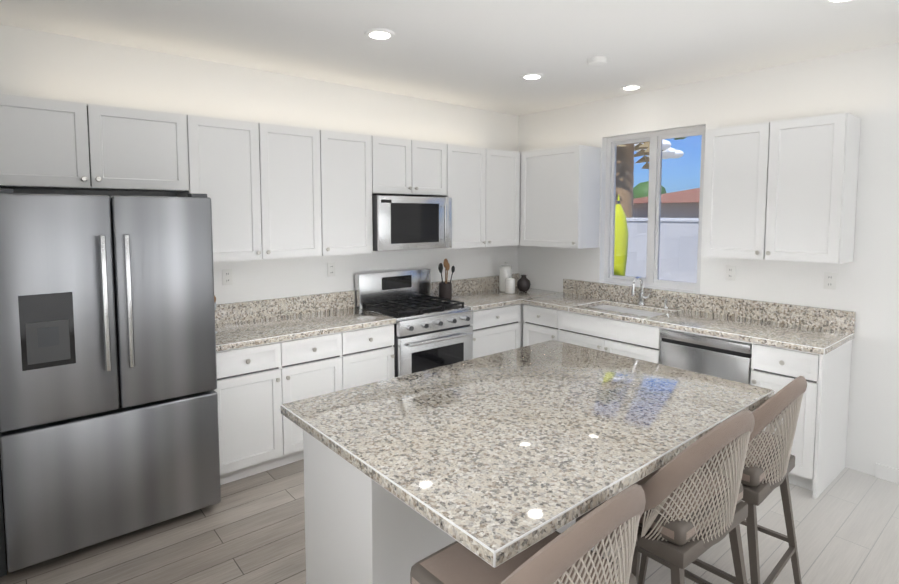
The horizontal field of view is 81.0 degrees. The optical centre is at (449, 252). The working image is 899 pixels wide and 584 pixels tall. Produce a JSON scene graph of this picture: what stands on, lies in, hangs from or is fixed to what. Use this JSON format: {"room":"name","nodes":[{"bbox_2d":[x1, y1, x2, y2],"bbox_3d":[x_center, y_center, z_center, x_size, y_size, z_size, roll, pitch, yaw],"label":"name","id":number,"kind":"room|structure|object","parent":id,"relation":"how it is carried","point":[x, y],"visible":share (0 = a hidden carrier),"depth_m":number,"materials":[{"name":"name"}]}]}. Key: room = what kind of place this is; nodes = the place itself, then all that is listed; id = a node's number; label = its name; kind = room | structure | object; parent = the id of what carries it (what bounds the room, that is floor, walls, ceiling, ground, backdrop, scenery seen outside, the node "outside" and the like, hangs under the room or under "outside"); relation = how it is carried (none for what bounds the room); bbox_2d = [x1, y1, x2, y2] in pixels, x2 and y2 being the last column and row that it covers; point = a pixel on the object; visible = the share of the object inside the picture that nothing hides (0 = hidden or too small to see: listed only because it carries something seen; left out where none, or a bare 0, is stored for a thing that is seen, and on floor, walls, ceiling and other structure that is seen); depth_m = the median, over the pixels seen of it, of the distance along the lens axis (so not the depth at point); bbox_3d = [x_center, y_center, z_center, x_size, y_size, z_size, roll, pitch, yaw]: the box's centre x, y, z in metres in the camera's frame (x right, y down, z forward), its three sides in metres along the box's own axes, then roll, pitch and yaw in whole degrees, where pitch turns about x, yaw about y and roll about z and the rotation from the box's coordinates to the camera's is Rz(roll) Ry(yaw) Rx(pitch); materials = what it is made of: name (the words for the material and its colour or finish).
{"room":"kitchen","nodes":[
{"label":"kitchen","id":0,"kind":"room"},
{"bbox_2d":[0,24,518,304],"bbox_3d":[-0.995,0.011,4.370,4.715,2.750,0.150,-3,5,-40],"label":"wall","id":1,"kind":"structure","parent":0,"point":[39,64],"depth_m":3.90,"materials":[{"name":"white paint"}]},
{"bbox_2d":[0,94,191,193],"bbox_3d":[-2.126,-0.603,3.056,1.044,0.470,0.325,-3,5,-40],"label":"upper cabinet","id":2,"kind":"object","parent":1,"relation":"attached to","point":[45,143],"depth_m":2.95,"materials":[{"name":"white wood"}]},
{"bbox_2d":[222,269,232,284],"bbox_3d":[-1.591,0.178,3.772,0.070,0.114,0.008,-3,5,-40],"label":"electrical outlet","id":3,"kind":"object","parent":1,"relation":"attached to","point":[227,279],"visible":1,"depth_m":3.77,"materials":[{"name":"white plastic"}]},
{"bbox_2d":[177,115,323,261],"bbox_3d":[-1.384,-0.420,3.695,0.891,0.925,0.325,-3,5,-40],"label":"upper cabinet","id":4,"kind":"object","parent":1,"relation":"attached to","point":[272,191],"depth_m":3.57,"materials":[{"name":"white wood"}]},
{"bbox_2d":[327,262,334,276],"bbox_3d":[-0.964,0.141,4.299,0.070,0.114,0.008,-3,5,-40],"label":"electrical outlet","id":5,"kind":"object","parent":1,"relation":"attached to","point":[330,269],"visible":1,"depth_m":4.29,"materials":[{"name":"white plastic"}]},
{"bbox_2d":[324,130,375,255],"bbox_3d":[-0.876,-0.450,4.121,0.436,0.925,0.325,-3,5,-40],"label":"upper cabinet","id":6,"kind":"object","parent":1,"relation":"attached to","point":[349,158],"depth_m":4.01,"materials":[{"name":"white wood"}]},
{"bbox_2d":[376,136,447,196],"bbox_3d":[-0.417,-0.714,4.489,0.759,0.450,0.325,-3,5,-40],"label":"upper cabinet","id":7,"kind":"object","parent":1,"relation":"attached to","point":[404,167],"depth_m":4.37,"materials":[{"name":"white wood"}]},
{"bbox_2d":[372,195,451,250],"bbox_3d":[-0.376,-0.251,4.474,0.752,0.437,0.452,-3,5,-40],"label":"microwave","id":8,"kind":"object","parent":7,"relation":"attached to","point":[407,222],"visible":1,"depth_m":4.30,"materials":[{"name":"silver metal"}]},
{"bbox_2d":[436,144,519,248],"bbox_3d":[0.236,-0.516,5.054,0.941,0.925,0.325,-3,5,-40],"label":"upper cabinet","id":9,"kind":"object","parent":1,"relation":"attached to","point":[484,183],"depth_m":4.91,"materials":[{"name":"white wood"}]},
{"bbox_2d":[0,459,898,583],"bbox_3d":[1.258,1.622,1.799,4.715,0.100,7.150,-3,5,-40],"label":"floor","id":10,"kind":"structure","parent":0,"point":[249,530],"depth_m":2.71,"materials":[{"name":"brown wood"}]},
{"bbox_2d":[0,189,220,576],"bbox_3d":[-1.937,0.571,2.904,1.031,1.840,0.868,-3,5,-40],"label":"fridge","id":11,"kind":"object","parent":10,"relation":"on","point":[109,428],"depth_m":2.60,"materials":[{"name":"silver metal"}]},
{"bbox_2d":[214,314,345,484],"bbox_3d":[-1.292,0.997,3.679,0.885,0.880,0.620,-3,5,-40],"label":"base cabinet","id":12,"kind":"object","parent":10,"relation":"on","point":[272,355],"depth_m":3.41,"materials":[{"name":"white wood"}]},
{"bbox_2d":[306,310,395,388],"bbox_3d":[-0.784,0.967,4.105,0.442,0.880,0.620,-3,5,-40],"label":"base cabinet","id":13,"kind":"object","parent":10,"relation":"on","point":[370,355],"depth_m":3.87,"materials":[{"name":"white wood"}]},
{"bbox_2d":[355,268,472,376],"bbox_3d":[-0.278,0.783,4.430,0.752,1.200,0.717,-3,5,-40],"label":"range","id":14,"kind":"object","parent":10,"relation":"on","point":[430,332],"visible":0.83,"depth_m":4.31,"materials":[{"name":"silver metal"}]},
{"bbox_2d":[434,293,522,358],"bbox_3d":[0.216,0.907,4.945,0.641,0.880,0.620,-3,5,-40],"label":"base cabinet","id":15,"kind":"object","parent":10,"relation":"on","point":[497,325],"depth_m":4.72,"materials":[{"name":"white wood"}]},
{"bbox_2d":[438,259,454,300],"bbox_3d":[-0.039,0.247,4.811,0.167,0.374,0.132,-3,5,-40],"label":"utensil crock","id":16,"kind":"object","parent":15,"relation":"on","point":[445,289],"visible":0.9,"depth_m":4.77,"materials":[{"name":"grey ceramic"}]},
{"bbox_2d":[483,289,562,300],"bbox_3d":[0.695,0.878,5.359,0.625,0.880,0.600,-3,5,-40],"label":"base cabinet","id":17,"kind":"object","parent":10,"relation":"on","point":[532,294],"depth_m":5.07,"materials":[{"name":"white"}]},
{"bbox_2d":[499,262,511,290],"bbox_3d":[0.570,0.247,5.359,0.127,0.294,0.127,4,5,41],"label":"canister","id":18,"kind":"object","parent":17,"relation":"on","point":[504,269],"depth_m":5.32,"materials":[{"name":"white ceramic"}]},
{"bbox_2d":[502,274,514,293],"bbox_3d":[0.600,0.320,5.219,0.099,0.170,0.099,4,5,41],"label":"canister","id":19,"kind":"object","parent":17,"relation":"on","point":[506,282],"depth_m":5.19,"materials":[{"name":"white ceramic"}]},
{"bbox_2d":[517,275,530,291],"bbox_3d":[0.752,0.314,5.334,0.140,0.165,0.140,-3,5,-40],"label":"vase","id":20,"kind":"object","parent":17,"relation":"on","point":[523,284],"visible":1,"depth_m":5.29,"materials":[{"name":"grey ceramic"}]},
{"bbox_2d":[281,340,773,583],"bbox_3d":[0.374,1.076,2.279,1.750,0.920,1.240,-3,5,-40],"label":"kitchen island","id":21,"kind":"object","parent":10,"relation":"on","point":[495,460],"visible":0.83,"depth_m":1.91,"materials":[{"name":"white stone"}]},
{"bbox_2d":[410,484,645,583],"bbox_3d":[0.223,1.068,1.427,0.544,1.062,0.544,-3,5,-40],"label":"stool","id":22,"kind":"object","parent":10,"relation":"on","point":[568,556],"visible":0.92,"depth_m":1.22,"materials":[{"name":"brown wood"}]},
{"bbox_2d":[519,293,594,347],"bbox_3d":[1.049,0.907,4.946,0.620,0.880,0.402,-3,5,-40],"label":"base cabinet","id":23,"kind":"object","parent":10,"relation":"on","point":[538,316],"depth_m":4.76,"materials":[{"name":"white wood"}]},
{"bbox_2d":[555,301,702,363],"bbox_3d":[1.477,0.943,4.438,0.620,0.880,0.930,-3,5,-40],"label":"base cabinet","id":24,"kind":"object","parent":10,"relation":"on","point":[633,331],"depth_m":4.17,"materials":[{"name":"white wood"}]},
{"bbox_2d":[631,276,651,304],"bbox_3d":[1.632,0.331,4.478,0.186,0.253,0.121,-3,5,-40],"label":"faucet","id":25,"kind":"object","parent":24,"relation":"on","point":[642,297],"visible":1,"depth_m":4.52,"materials":[{"name":"silver metal"}]},
{"bbox_2d":[662,297,668,307],"bbox_3d":[1.787,0.417,4.367,0.083,0.097,0.044,-3,5,-40],"label":"soap dispenser","id":26,"kind":"object","parent":24,"relation":"on","point":[666,303],"visible":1,"depth_m":4.37,"materials":[{"name":"silver metal"}]},
{"bbox_2d":[576,410,754,583],"bbox_3d":[0.776,1.033,1.926,0.544,1.062,0.546,-3,5,-40],"label":"stool","id":27,"kind":"object","parent":10,"relation":"on","point":[693,510],"visible":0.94,"depth_m":1.68,"materials":[{"name":"brown wicker"}]},
{"bbox_2d":[659,329,751,384],"bbox_3d":[1.967,0.997,3.839,0.605,0.858,0.612,-3,5,-40],"label":"dishwasher","id":28,"kind":"object","parent":10,"relation":"on","point":[721,358],"visible":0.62,"depth_m":3.60,"materials":[{"name":"silver metal"}]},
{"bbox_2d":[638,376,806,583],"bbox_3d":[1.198,1.007,2.288,0.544,1.062,0.548,-3,5,-40],"label":"stool","id":29,"kind":"object","parent":10,"relation":"on","point":[769,464],"visible":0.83,"depth_m":2.04,"materials":[{"name":"brown wicker"}]},
{"bbox_2d":[747,325,853,498],"bbox_3d":[2.301,1.012,3.461,0.620,0.880,0.388,-3,5,-40],"label":"base cabinet","id":30,"kind":"object","parent":10,"relation":"on","point":[791,343],"depth_m":3.24,"materials":[{"name":"white wood"}]},
{"bbox_2d":[0,0,898,115],"bbox_3d":[1.258,-1.231,1.596,4.715,0.120,7.150,-3,5,-40],"label":"ceiling","id":31,"kind":"structure","parent":0,"point":[482,54],"depth_m":3.14,"materials":[{"name":"white paint"}]},
{"bbox_2d":[364,28,394,39],"bbox_3d":[-0.406,-1.268,3.066,0.180,0.013,0.180,-3,5,-40],"label":"recessed light","id":32,"kind":"object","parent":31,"relation":"in","point":[379,34],"visible":1,"depth_m":3.05,"materials":[{"name":"white"}]},
{"bbox_2d":[520,73,543,79],"bbox_3d":[0.626,-1.334,3.997,0.180,0.013,0.180,-3,5,-40],"label":"recessed light","id":33,"kind":"object","parent":31,"relation":"in","point":[530,76],"visible":1,"depth_m":3.97,"materials":[{"name":"white"}]},
{"bbox_2d":[587,56,606,66],"bbox_3d":[1.000,-1.288,3.569,0.130,0.044,0.130,-3,5,-40],"label":"smoke detector","id":34,"kind":"object","parent":31,"relation":"attached to","point":[596,61],"visible":1,"depth_m":3.53,"materials":[{"name":"white plastic"}]},
{"bbox_2d":[620,84,642,89],"bbox_3d":[1.500,-1.358,4.339,0.180,0.013,0.180,-3,5,-40],"label":"recessed light","id":35,"kind":"object","parent":31,"relation":"in","point":[632,87],"visible":1,"depth_m":4.31,"materials":[{"name":"white"}]},
{"bbox_2d":[824,0,852,3],"bbox_3d":[1.896,-1.229,2.521,0.180,0.013,0.180,-3,5,-40],"label":"recessed light","id":36,"kind":"object","parent":31,"relation":"in","point":[833,1],"visible":0.95,"depth_m":2.58,"materials":[{"name":"white"}]},
{"bbox_2d":[517,43,898,475],"bbox_3d":[3.005,0.096,3.163,0.150,2.750,6.850,-3,5,-40],"label":"wall","id":37,"kind":"structure","parent":0,"point":[863,85],"depth_m":3.58,"materials":[{"name":"white paint"}]},
{"bbox_2d":[519,145,600,248],"bbox_3d":[1.055,-0.517,5.068,0.325,0.925,0.694,-3,5,-40],"label":"upper cabinet","id":38,"kind":"object","parent":37,"relation":"attached to","point":[560,187],"depth_m":4.88,"materials":[{"name":"white wood"}]},
{"bbox_2d":[599,282,699,293],"bbox_3d":[1.772,0.835,4.685,0.150,1.060,0.940,-3,5,-40],"label":"sill","id":39,"kind":"structure","parent":37,"relation":"attached to","point":[652,287],"depth_m":4.55,"materials":[{"name":"white paint"}]},
{"bbox_2d":[604,125,705,291],"bbox_3d":[1.791,-0.368,4.616,0.070,1.350,0.940,-3,5,-40],"label":"window","id":40,"kind":"structure","parent":37,"relation":"in","point":[655,139],"depth_m":4.60,"materials":[{"name":"white plastic"}]},
{"bbox_2d":[725,265,735,280],"bbox_3d":[2.160,0.159,4.048,0.008,0.114,0.070,-3,5,-40],"label":"electrical outlet","id":41,"kind":"object","parent":37,"relation":"attached to","point":[730,272],"visible":1,"depth_m":4.04,"materials":[{"name":"white plastic"}]},
{"bbox_2d":[702,113,860,263],"bbox_3d":[2.257,-0.416,3.642,0.325,0.925,0.840,-3,5,-40],"label":"upper cabinet","id":42,"kind":"object","parent":37,"relation":"attached to","point":[784,190],"depth_m":3.47,"materials":[{"name":"white wood"}]},
{"bbox_2d":[824,272,836,289],"bbox_3d":[2.572,0.193,3.559,0.008,0.114,0.070,-3,5,-40],"label":"electrical outlet","id":43,"kind":"object","parent":37,"relation":"attached to","point":[829,280],"visible":1,"depth_m":3.56,"materials":[{"name":"white plastic"}]},
{"bbox_2d":[875,463,898,483],"bbox_3d":[3.956,1.512,2.002,0.014,0.090,3.700,-3,5,-40],"label":"baseboard","id":44,"kind":"structure","parent":37,"relation":"attached to","point":[887,473],"depth_m":3.37,"materials":[{"name":"white wood"}]},
{"label":"outside","id":45,"kind":"structure","parent":0,"visible":0},
{"bbox_2d":[634,140,683,158],"bbox_3d":[50.362,-31.925,151.620,35.100,11.200,20.208,-3,5,-40],"label":"clouds","id":46,"kind":"structure","parent":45,"point":[666,154],"depth_m":152.95,"materials":[{"name":"white"}]},
{"bbox_3d":[11.958,-1.326,43.590,65.595,0.100,68.000,-3,5,-40],"label":"ground","id":47,"kind":"structure","parent":45,"visible":0},
{"bbox_2d":[614,195,628,275],"bbox_3d":[2.212,0.233,6.952,0.500,1.980,0.500,-3,5,-40],"label":"umbrella","id":48,"kind":"object","parent":47,"relation":"on","point":[621,228],"depth_m":6.82,"materials":[{"name":"fabric"}]},
{"bbox_2d":[615,181,665,199],"bbox_3d":[7.967,-1.811,22.895,21.588,3.800,11.499,-3,5,-40],"label":"shrub","id":49,"kind":"object","parent":47,"relation":"on","point":[642,188],"depth_m":31.93,"materials":[{"name":"green plant"}]},
{"bbox_2d":[615,137,685,217],"bbox_3d":[5.353,-2.587,15.621,5.601,6.362,5.105,-3,5,-40],"label":"palm tree","id":50,"kind":"object","parent":47,"relation":"on","point":[627,162],"depth_m":15.71,"materials":[{"name":"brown plant"}]},
{"bbox_2d":[625,218,698,282],"bbox_3d":[1.546,-0.010,12.635,0.260,1.660,30.000,-3,5,-40],"label":"fence","id":51,"kind":"object","parent":47,"relation":"on","point":[675,238],"depth_m":9.55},
{"bbox_2d":[633,188,699,217],"bbox_3d":[15.972,-1.519,21.810,14.400,3.370,12.600,-3,5,-40],"label":"house","id":52,"kind":"structure","parent":47,"relation":"on","point":[638,202],"depth_m":20.35,"materials":[{"name":"beige paint"}]}
]}

